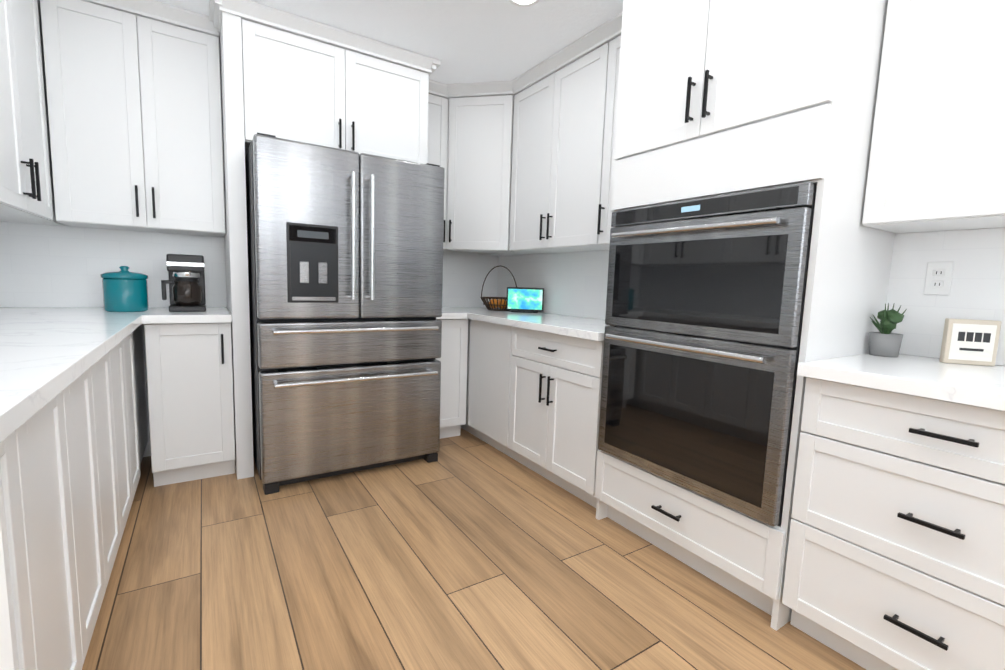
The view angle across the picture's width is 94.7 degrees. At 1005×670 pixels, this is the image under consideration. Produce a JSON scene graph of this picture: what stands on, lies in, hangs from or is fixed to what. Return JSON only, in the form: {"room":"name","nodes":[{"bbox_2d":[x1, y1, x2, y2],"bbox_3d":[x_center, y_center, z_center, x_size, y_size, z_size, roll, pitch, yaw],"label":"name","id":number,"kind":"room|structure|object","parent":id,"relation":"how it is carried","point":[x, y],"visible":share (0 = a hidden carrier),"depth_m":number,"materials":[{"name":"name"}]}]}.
{"room":"kitchen","nodes":[
{"label":"kitchen","id":0,"kind":"room"},
{"bbox_2d":[12,118,497,456],"bbox_3d":[-1.380,-0.532,3.299,3.390,2.500,0.150,-2,8,-33],"label":"wall","id":1,"kind":"structure","parent":0,"point":[147,451],"depth_m":2.84,"materials":[{"name":"white paint"}]},
{"bbox_2d":[0,222,226,306],"bbox_3d":[-2.205,-0.383,2.687,1.030,0.443,0.009,-2,8,-33],"label":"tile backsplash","id":2,"kind":"structure","parent":1,"relation":"attached to","point":[51,266],"depth_m":2.59,"materials":[{"name":"white tile"}]},
{"bbox_2d":[40,0,225,236],"bbox_3d":[-1.952,-1.151,2.525,0.722,1.134,0.380,-2,8,-33],"label":"upper cabinet","id":3,"kind":"object","parent":1,"relation":"attached to","point":[133,88],"visible":0.98,"depth_m":2.40,"materials":[{"name":"white wood"}]},
{"bbox_2d":[427,79,442,166],"bbox_3d":[-0.567,-1.205,3.414,0.323,1.134,0.385,-2,8,-33],"label":"upper cabinet","id":4,"kind":"object","parent":1,"relation":"attached to","point":[435,90],"depth_m":3.28,"materials":[{"name":"white wood"}]},
{"bbox_2d":[442,253,495,306],"bbox_3d":[-0.451,-0.451,3.817,0.915,0.443,0.009,-2,8,-33],"label":"tile backsplash","id":5,"kind":"structure","parent":1,"relation":"attached to","point":[464,275],"depth_m":3.91,"materials":[{"name":"white tile"}]},
{"bbox_2d":[155,0,622,83],"bbox_3d":[-0.676,-1.355,-0.840,6.630,0.100,7.630,-2,8,-33],"label":"ceiling","id":6,"kind":"structure","parent":0,"point":[469,41],"depth_m":2.49,"materials":[{"name":"white paint"}]},
{"bbox_2d":[509,0,538,6],"bbox_3d":[0.103,-1.616,2.215,0.156,0.009,0.156,-2,8,-33],"label":"recessed light","id":7,"kind":"object","parent":6,"relation":"in","point":[523,3],"visible":1,"depth_m":2.26,"materials":[{"name":"white plastic"}]},
{"bbox_2d":[82,428,865,669],"bbox_3d":[-0.761,1.228,-0.551,6.630,0.100,7.630,-2,8,-33],"label":"floor","id":8,"kind":"structure","parent":0,"point":[467,551],"depth_m":1.73,"materials":[{"name":"brown wood"}]},
{"bbox_2d":[0,440,43,669],"bbox_3d":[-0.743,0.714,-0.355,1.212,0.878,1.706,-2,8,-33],"label":"base cabinet","id":9,"kind":"object","parent":8,"relation":"on","point":[19,614],"depth_m":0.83,"materials":[{"name":"white wood"}]},
{"bbox_2d":[0,307,231,442],"bbox_3d":[-1.512,0.148,0.327,2.445,0.040,4.810,-2,8,-33],"label":"countertop","id":10,"kind":"structure","parent":9,"relation":"on","point":[48,354],"depth_m":1.35,"materials":[{"name":"stone"}]},
{"bbox_2d":[100,266,148,311],"bbox_3d":[-1.995,-0.246,2.452,0.196,0.237,0.196,-2,8,-33],"label":"canister","id":11,"kind":"object","parent":10,"relation":"on","point":[125,289],"visible":1,"depth_m":2.38,"materials":[{"name":"teal ceramic"}]},
{"bbox_2d":[161,254,205,311],"bbox_3d":[-1.790,-0.293,2.604,0.202,0.310,0.222,-2,8,-33],"label":"coffee maker","id":12,"kind":"object","parent":10,"relation":"on","point":[186,280],"visible":1,"depth_m":2.53,"materials":[{"name":"black"}]},
{"bbox_2d":[5,410,59,669],"bbox_3d":[-1.086,0.597,0.592,0.638,0.878,0.408,-2,8,-33],"label":"base cabinet","id":13,"kind":"object","parent":8,"relation":"on","point":[29,431],"depth_m":0.96,"materials":[{"name":"white wood"}]},
{"bbox_2d":[40,380,95,669],"bbox_3d":[-1.256,0.562,0.854,0.638,0.878,0.461,-2,8,-33],"label":"base cabinet","id":14,"kind":"object","parent":8,"relation":"on","point":[71,455],"depth_m":1.13,"materials":[{"name":"white wood"}]},
{"bbox_2d":[76,360,115,620],"bbox_3d":[-1.440,0.524,1.137,0.638,0.878,0.461,-2,8,-33],"label":"base cabinet","id":15,"kind":"object","parent":8,"relation":"on","point":[93,432],"depth_m":1.42,"materials":[{"name":"white wood"}]},
{"bbox_2d":[100,346,127,554],"bbox_3d":[-1.624,0.486,1.421,0.638,0.878,0.461,-2,8,-33],"label":"base cabinet","id":16,"kind":"object","parent":8,"relation":"on","point":[110,362],"depth_m":1.72,"materials":[{"name":"white wood"}]},
{"bbox_2d":[116,336,136,515],"bbox_3d":[-1.808,0.448,1.704,0.638,0.878,0.461,-2,8,-33],"label":"base cabinet","id":17,"kind":"object","parent":8,"relation":"on","point":[125,349],"depth_m":2.03,"materials":[{"name":"white wood"}]},
{"bbox_2d":[128,329,143,487],"bbox_3d":[-1.974,0.414,1.961,0.638,0.878,0.398,-2,8,-33],"label":"base cabinet","id":18,"kind":"object","parent":8,"relation":"on","point":[132,336],"depth_m":2.43,"materials":[{"name":"white wood"}]},
{"bbox_2d":[136,324,147,450],"bbox_3d":[-2.235,0.360,2.363,0.638,0.878,0.681,-2,8,-33],"label":"base cabinet","id":19,"kind":"object","parent":8,"relation":"on","point":[139,341],"depth_m":2.70,"materials":[{"name":"white"}]},
{"bbox_2d":[144,322,234,486],"bbox_3d":[-1.793,0.339,2.690,0.373,0.878,0.608,-2,8,-33],"label":"base cabinet","id":20,"kind":"object","parent":8,"relation":"on","point":[190,393],"depth_m":2.44,"materials":[{"name":"white wood"}]},
{"bbox_2d":[209,0,440,479],"bbox_3d":[-1.120,-0.487,2.977,1.219,2.498,0.675,-2,8,-33],"label":"cabinet","id":21,"kind":"object","parent":8,"relation":"on","point":[287,75],"visible":0.79,"depth_m":2.55,"materials":[{"name":"white wood"}]},
{"bbox_2d":[245,132,444,494],"bbox_3d":[-0.983,-0.126,2.863,1.002,1.815,0.868,-2,8,-33],"label":"fridge","id":22,"kind":"object","parent":8,"relation":"on","point":[345,264],"visible":1,"depth_m":2.50,"materials":[{"name":"grey metal"}]},
{"bbox_2d":[435,319,467,438],"bbox_3d":[-0.555,0.290,3.486,0.328,0.878,0.608,-2,8,-33],"label":"base cabinet","id":23,"kind":"object","parent":8,"relation":"on","point":[454,343],"depth_m":3.27,"materials":[{"name":"white wood"}]},
{"bbox_2d":[436,307,463,318],"bbox_3d":[-0.547,-0.165,3.408,0.291,0.040,0.648,-2,8,-33],"label":"countertop","id":24,"kind":"structure","parent":23,"relation":"on","point":[447,312],"depth_m":3.19,"materials":[{"name":"stone"}]},
{"bbox_2d":[461,319,468,429],"bbox_3d":[-0.153,0.276,3.734,0.608,0.878,0.628,-2,8,-33],"label":"base cabinet","id":25,"kind":"object","parent":8,"relation":"on","point":[462,426],"depth_m":3.34,"materials":[{"name":"white wood"}]},
{"bbox_2d":[465,319,508,453],"bbox_3d":[0.174,0.343,3.230,0.608,0.878,0.581,-2,8,-33],"label":"base cabinet","id":26,"kind":"object","parent":8,"relation":"on","point":[488,349],"depth_m":3.10,"materials":[{"name":"white wood"}]},
{"bbox_2d":[505,326,603,507],"bbox_3d":[0.505,0.411,2.719,0.608,0.878,0.768,-2,8,-33],"label":"base cabinet","id":27,"kind":"object","parent":8,"relation":"on","point":[553,382],"depth_m":2.50,"materials":[{"name":"white wood"}]},
{"bbox_2d":[456,307,606,340],"bbox_3d":[0.194,-0.109,3.131,0.650,0.040,1.925,-2,8,-33],"label":"countertop","id":28,"kind":"structure","parent":27,"relation":"on","point":[573,326],"depth_m":2.76,"materials":[{"name":"stone"}]},
{"bbox_2d":[480,265,516,310],"bbox_3d":[-0.023,-0.369,3.632,0.298,0.349,0.299,-2,8,-33],"label":"fruit basket","id":29,"kind":"object","parent":28,"relation":"on","point":[493,303],"visible":0.71,"depth_m":3.59,"materials":[{"name":"grey metal"}]},
{"bbox_2d":[506,287,543,312],"bbox_3d":[0.170,-0.264,3.485,0.280,0.185,0.090,2,6,5],"label":"tablet","id":30,"kind":"object","parent":28,"relation":"on","point":[524,300],"visible":1,"depth_m":3.46,"materials":[{"name":"blue glass"}]},
{"bbox_2d":[595,0,895,630],"bbox_3d":[0.953,-0.300,1.923,0.670,2.498,0.964,-2,8,-33],"label":"tall cabinet","id":31,"kind":"object","parent":8,"relation":"on","point":[720,97],"visible":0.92,"depth_m":1.60,"materials":[{"name":"white wood"}]},
{"bbox_2d":[598,183,816,526],"bbox_3d":[0.915,0.033,1.942,0.648,1.106,0.812,-2,8,-33],"label":"wall oven","id":32,"kind":"object","parent":31,"relation":"in","point":[705,300],"visible":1,"depth_m":1.68,"materials":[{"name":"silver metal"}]},
{"bbox_2d":[782,377,1004,669],"bbox_3d":[1.373,0.590,1.381,0.608,0.878,0.680,-2,8,-33],"label":"base cabinet","id":33,"kind":"object","parent":8,"relation":"on","point":[895,560],"depth_m":1.27,"materials":[{"name":"white wood"}]},
{"bbox_2d":[797,354,1004,410],"bbox_3d":[2.013,0.265,0.328,0.650,0.040,3.068,-2,8,-33],"label":"countertop","id":34,"kind":"structure","parent":33,"relation":"on","point":[973,385],"depth_m":1.29,"materials":[{"name":"stone"}]},
{"bbox_2d":[869,303,906,356],"bbox_3d":[1.364,-0.020,1.646,0.094,0.188,0.101,-2,8,-33],"label":"plant","id":35,"kind":"object","parent":34,"relation":"on","point":[884,341],"visible":0.98,"depth_m":1.62,"materials":[{"name":"green plant"}]},
{"bbox_2d":[939,318,1001,365],"bbox_3d":[1.516,0.023,1.503,0.130,0.145,0.030,4,7,21],"label":"block sign","id":36,"kind":"object","parent":34,"relation":"on","point":[969,341],"visible":0.98,"depth_m":1.49,"materials":[{"name":"beige wood"}]},
{"bbox_2d":[531,228,1003,365],"bbox_3d":[2.045,-0.161,0.995,0.150,2.500,7.480,-2,8,-33],"label":"wall","id":37,"kind":"structure","parent":0,"point":[896,233],"depth_m":1.71,"materials":[{"name":"white paint"}]},
{"bbox_2d":[443,80,510,255],"bbox_3d":[-0.153,-1.187,3.379,0.547,1.134,0.547,-2,8,-33],"label":"upper cabinet","id":38,"kind":"object","parent":37,"relation":"attached to","point":[477,150],"depth_m":3.30,"materials":[{"name":"white wood"}]},
{"bbox_2d":[507,16,618,255],"bbox_3d":[0.424,-1.121,2.959,0.385,1.134,1.004,-2,8,-33],"label":"upper cabinet","id":39,"kind":"object","parent":37,"relation":"attached to","point":[526,160],"depth_m":2.80,"materials":[{"name":"white wood"}]},
{"bbox_2d":[607,16,621,247],"bbox_3d":[0.767,-1.056,2.481,0.328,1.134,0.426,-2,8,-33],"label":"upper cabinet","id":40,"kind":"object","parent":37,"relation":"attached to","point":[617,42],"depth_m":2.46,"materials":[{"name":"white wood"}]},
{"bbox_2d":[496,228,1004,365],"bbox_3d":[1.528,-0.144,1.651,0.009,0.443,5.830,-2,8,-33],"label":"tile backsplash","id":41,"kind":"structure","parent":37,"relation":"attached to","point":[573,283],"depth_m":1.68,"materials":[{"name":"white tile"}]},
{"bbox_2d":[923,262,953,294],"bbox_3d":[1.532,-0.199,1.628,0.008,0.116,0.070,-2,8,-33],"label":"electrical outlet","id":42,"kind":"object","parent":41,"relation":"attached to","point":[938,279],"visible":1,"depth_m":1.63,"materials":[{"name":"white plastic"}]},
{"bbox_2d":[862,0,1004,233],"bbox_3d":[1.645,-0.870,1.080,0.380,1.134,1.156,-2,8,-33],"label":"upper cabinet","id":43,"kind":"object","parent":37,"relation":"attached to","point":[937,158],"visible":1,"depth_m":1.39,"materials":[{"name":"white wood"}]},
{"bbox_3d":[-1.880,-0.299,1.069,0.120,2.500,3.080,-2,8,-33],"label":"wall","id":44,"kind":"structure","parent":0,"visible":0},
{"bbox_2d":[0,184,3,203],"bbox_3d":[-1.649,-0.980,1.086,0.328,1.134,0.954,-2,8,-33],"label":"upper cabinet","id":45,"kind":"object","parent":44,"relation":"attached to","point":[1,185],"depth_m":1.69,"materials":[{"name":"white wood"}]},
{"bbox_2d":[0,0,59,223],"bbox_3d":[-2.081,-1.069,1.751,0.328,1.134,0.890,-2,8,-33],"label":"upper cabinet","id":46,"kind":"object","parent":44,"relation":"attached to","point":[26,187],"depth_m":1.95,"materials":[{"name":"white wood"}]},
{"bbox_2d":[0,220,64,225],"bbox_3d":[-2.395,-1.099,2.239,0.328,1.065,0.390,-2,8,-33],"label":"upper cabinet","id":47,"kind":"object","parent":44,"relation":"attached to","point":[15,221],"depth_m":2.40,"materials":[{"name":"white wood"}]}
]}

